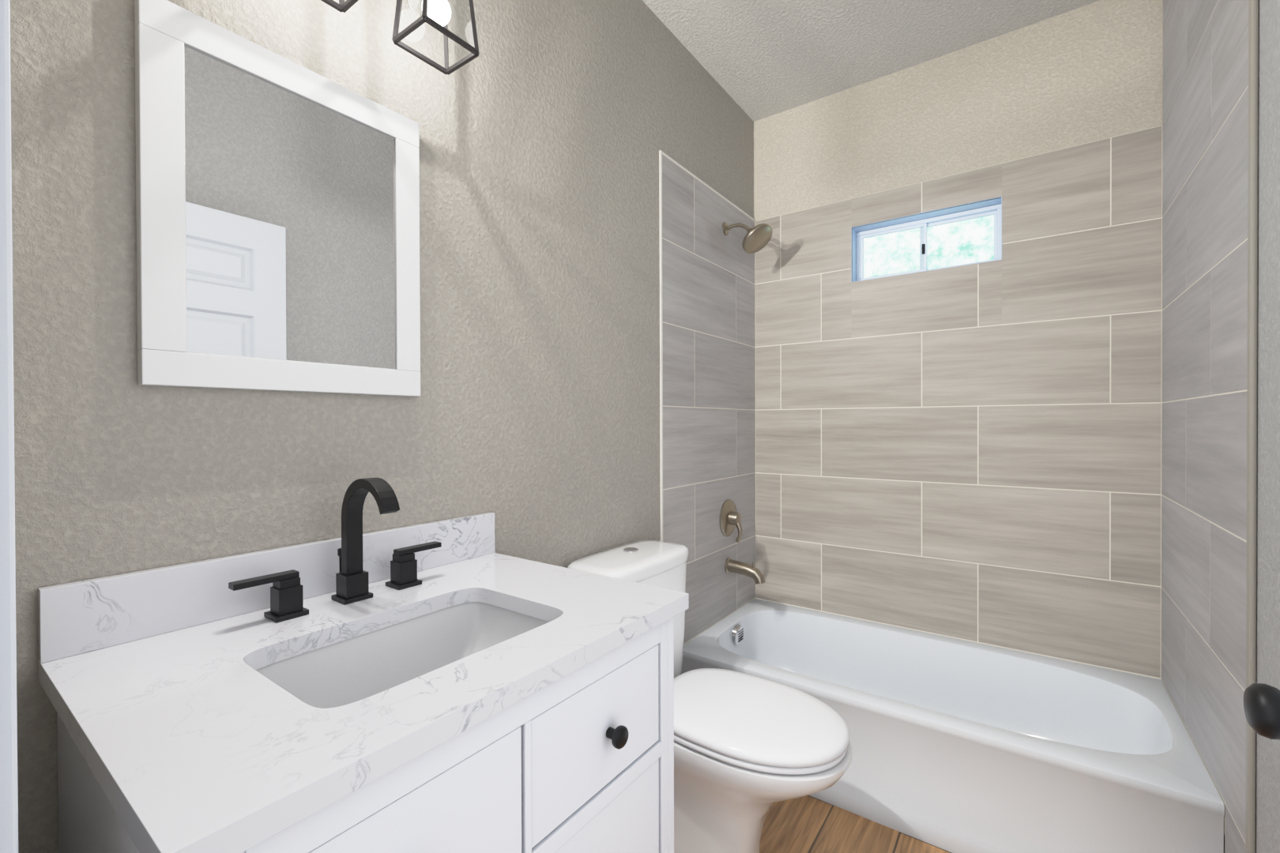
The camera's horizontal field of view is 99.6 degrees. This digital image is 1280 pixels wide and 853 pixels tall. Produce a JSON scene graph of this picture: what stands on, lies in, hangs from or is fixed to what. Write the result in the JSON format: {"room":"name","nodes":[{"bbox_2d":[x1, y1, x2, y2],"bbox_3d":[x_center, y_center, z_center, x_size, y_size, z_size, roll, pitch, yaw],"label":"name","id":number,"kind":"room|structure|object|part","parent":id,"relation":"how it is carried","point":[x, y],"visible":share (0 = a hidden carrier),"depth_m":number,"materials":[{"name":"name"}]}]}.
{"room":"bathroom","nodes":[
{"label":"bathroom","id":0,"kind":"room"},
{"bbox_2d":[9,0,753,852],"bbox_3d":[-0.213,-0.145,1.785,0.120,2.836,2.870,0,0,36],"label":"wall","id":1,"kind":"structure","parent":0,"point":[531,415],"depth_m":1.27,"materials":[{"name":"beige paint"}]},
{"bbox_2d":[134,0,420,396],"bbox_3d":[-0.652,-0.378,1.047,0.027,0.621,0.478,0,0,36],"label":"mirror","id":2,"kind":"object","parent":1,"relation":"attached to","point":[277,213],"visible":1,"depth_m":0.99,"materials":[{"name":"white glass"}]},
{"bbox_2d":[320,0,479,75],"bbox_3d":[-0.528,-0.986,1.063,0.208,0.396,0.460,0,0,36],"label":"sconce","id":3,"kind":"object","parent":1,"relation":"attached to","point":[436,14],"visible":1,"depth_m":1.11,"materials":[{"name":"grey metal"}]},
{"bbox_2d":[658,150,754,541],"bbox_3d":[0.335,0.100,2.435,0.008,2.326,0.876,0,0,36],"label":"trim","id":4,"kind":"structure","parent":1,"relation":"attached to","point":[660,152],"depth_m":2.08,"materials":[{"name":"white"}]},
{"bbox_2d":[662,154,755,644],"bbox_3d":[0.338,0.105,2.441,0.008,2.316,0.866,0,0,36],"label":"tile","id":5,"kind":"structure","parent":1,"relation":"attached to","point":[709,367],"depth_m":2.37,"materials":[{"name":"beige tile"}]},
{"bbox_2d":[719,499,742,542],"bbox_3d":[0.443,0.440,2.516,0.073,0.196,0.172,0,0,36],"label":"tub valve","id":6,"kind":"object","parent":5,"relation":"attached to","point":[730,517],"visible":1,"depth_m":2.50,"materials":[{"name":"silver metal"}]},
{"bbox_2d":[724,557,765,583],"bbox_3d":[0.488,0.664,2.485,0.184,0.096,0.072,0,0,36],"label":"tub spout","id":7,"kind":"object","parent":5,"relation":"attached to","point":[756,575],"visible":1,"depth_m":2.47,"materials":[{"name":"silver metal"}]},
{"bbox_2d":[722,222,772,253],"bbox_3d":[0.483,-0.867,2.442,0.222,0.162,0.147,0,0,36],"label":"shower head","id":8,"kind":"object","parent":5,"relation":"attached to","point":[757,238],"visible":1,"depth_m":2.41},
{"bbox_2d":[760,795,951,852],"bbox_3d":[0.759,1.320,1.695,2.150,0.100,4.800,0,0,36],"label":"floor","id":9,"kind":"structure","parent":0,"point":[807,824],"depth_m":1.69,"materials":[{"name":"brown wood"}]},
{"bbox_2d":[37,478,688,852],"bbox_3d":[-0.382,0.687,0.926,0.608,1.182,0.801,0,0,36],"label":"bathroom vanity","id":10,"kind":"object","parent":9,"relation":"on","point":[458,685],"visible":1,"depth_m":0.80,"materials":[{"name":"stone"}]},
{"bbox_2d":[228,478,441,623],"bbox_3d":[-0.522,0.214,1.016,0.194,0.237,0.384,0,0,36],"label":"faucet","id":11,"kind":"object","parent":10,"relation":"on","point":[355,600],"depth_m":1.02,"materials":[{"name":"black metal"}]},
{"bbox_2d":[567,540,852,852],"bbox_3d":[0.203,0.837,1.572,0.782,0.872,0.446,0,0,36],"label":"toilet","id":12,"kind":"object","parent":9,"relation":"on","point":[750,751],"visible":0.6,"depth_m":1.44,"materials":[{"name":"ceramic"}]},
{"bbox_3d":[-0.026,0.431,1.733,0.220,0.050,0.446,0,0,36],"label":"lid","id":13,"kind":"part","parent":12,"relation":"part of","materials":[{"name":"ceramic"}]},
{"bbox_3d":[0.271,1.050,1.524,0.616,0.446,0.396,0,0,36],"label":"bowl","id":14,"kind":"part","parent":12,"relation":"part of","materials":[{"name":"ceramic"}]},
{"bbox_3d":[0.298,0.799,1.503,0.535,0.052,0.400,0,0,36],"label":"seat","id":15,"kind":"part","parent":12,"relation":"part of","materials":[{"name":"plastic"}]},
{"bbox_2d":[680,598,1224,852],"bbox_3d":[0.991,1.079,2.038,1.522,0.376,0.767,0,0,36],"label":"bathtub","id":16,"kind":"object","parent":9,"relation":"on","point":[958,746],"visible":0.79,"depth_m":1.74,"materials":[{"name":"ceramic"}]},
{"bbox_2d":[642,0,1099,121],"bbox_3d":[0.394,-1.621,1.200,1.790,0.120,3.110,0,0,36],"label":"ceiling","id":17,"kind":"structure","parent":0,"point":[758,59],"depth_m":2.17,"materials":[{"name":"paint"}]},
{"bbox_2d":[753,0,1163,495],"bbox_3d":[1.258,-0.153,2.407,1.540,2.836,0.142,0,0,36],"label":"wall","id":18,"kind":"structure","parent":0,"point":[1086,74],"depth_m":2.22,"materials":[{"name":"paint"}]},
{"bbox_2d":[856,203,1001,281],"bbox_3d":[1.271,-0.796,2.416,0.576,0.250,0.044,0,0,36],"label":"window","id":19,"kind":"structure","parent":18,"relation":"in","point":[923,225],"depth_m":2.40,"materials":[{"name":"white plastic"}]},
{"bbox_2d":[754,125,1162,680],"bbox_3d":[1.235,-0.045,2.375,1.524,2.020,0.078,0,0,36],"label":"tiled wall","id":20,"kind":"structure","parent":18,"relation":"attached to","point":[969,453],"depth_m":2.21,"materials":[{"name":"beige tile"}]},
{"bbox_2d":[1223,0,1279,852],"bbox_3d":[1.134,-0.144,0.815,0.120,2.836,2.870,0,0,36],"label":"wall","id":21,"kind":"structure","parent":0,"point":[1267,817],"depth_m":1.07,"materials":[{"name":"beige paint"}]},
{"bbox_2d":[1161,0,1248,852],"bbox_3d":[1.562,-0.150,1.518,0.008,2.830,0.930,0,0,36],"label":"tile","id":22,"kind":"structure","parent":21,"relation":"attached to","point":[1205,150],"depth_m":1.41,"materials":[{"name":"beige tile"}]},
{"bbox_2d":[1245,0,1258,852],"bbox_3d":[1.281,-0.147,1.132,0.012,2.830,0.024,0,0,36],"label":"trim","id":23,"kind":"structure","parent":21,"relation":"attached to","point":[1251,398],"depth_m":1.13,"materials":[{"name":"grey"}]},
{"bbox_3d":[-0.328,-0.135,0.205,1.540,2.836,0.120,0,0,36],"label":"wall","id":24,"kind":"structure","parent":0,"visible":0},
{"bbox_2d":[0,0,18,852],"bbox_3d":[-0.161,0.177,0.099,1.000,2.210,0.140,0,0,36],"label":"door frame","id":25,"kind":"structure","parent":24,"relation":"attached to","point":[9,818],"depth_m":0.40,"materials":[{"name":"white wood"}]},
{"label":"door","id":26,"kind":"structure","parent":24,"relation":"in","visible":0},
{"bbox_2d":[1243,683,1279,739],"bbox_3d":[0.763,0.317,0.589,0.153,0.066,0.120,0,0,35],"label":"door knob","id":27,"kind":"object","parent":26,"relation":"attached to","point":[1262,705],"depth_m":0.59,"materials":[{"name":"black metal"}]},
{"label":"outside","id":28,"kind":"structure","parent":0,"visible":0},
{"bbox_2d":[863,214,993,278],"bbox_3d":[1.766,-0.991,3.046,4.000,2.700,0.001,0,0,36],"label":"window glass","id":29,"kind":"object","parent":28,"point":[879,270],"depth_m":3.10,"materials":[{"name":"glass"}]}
]}

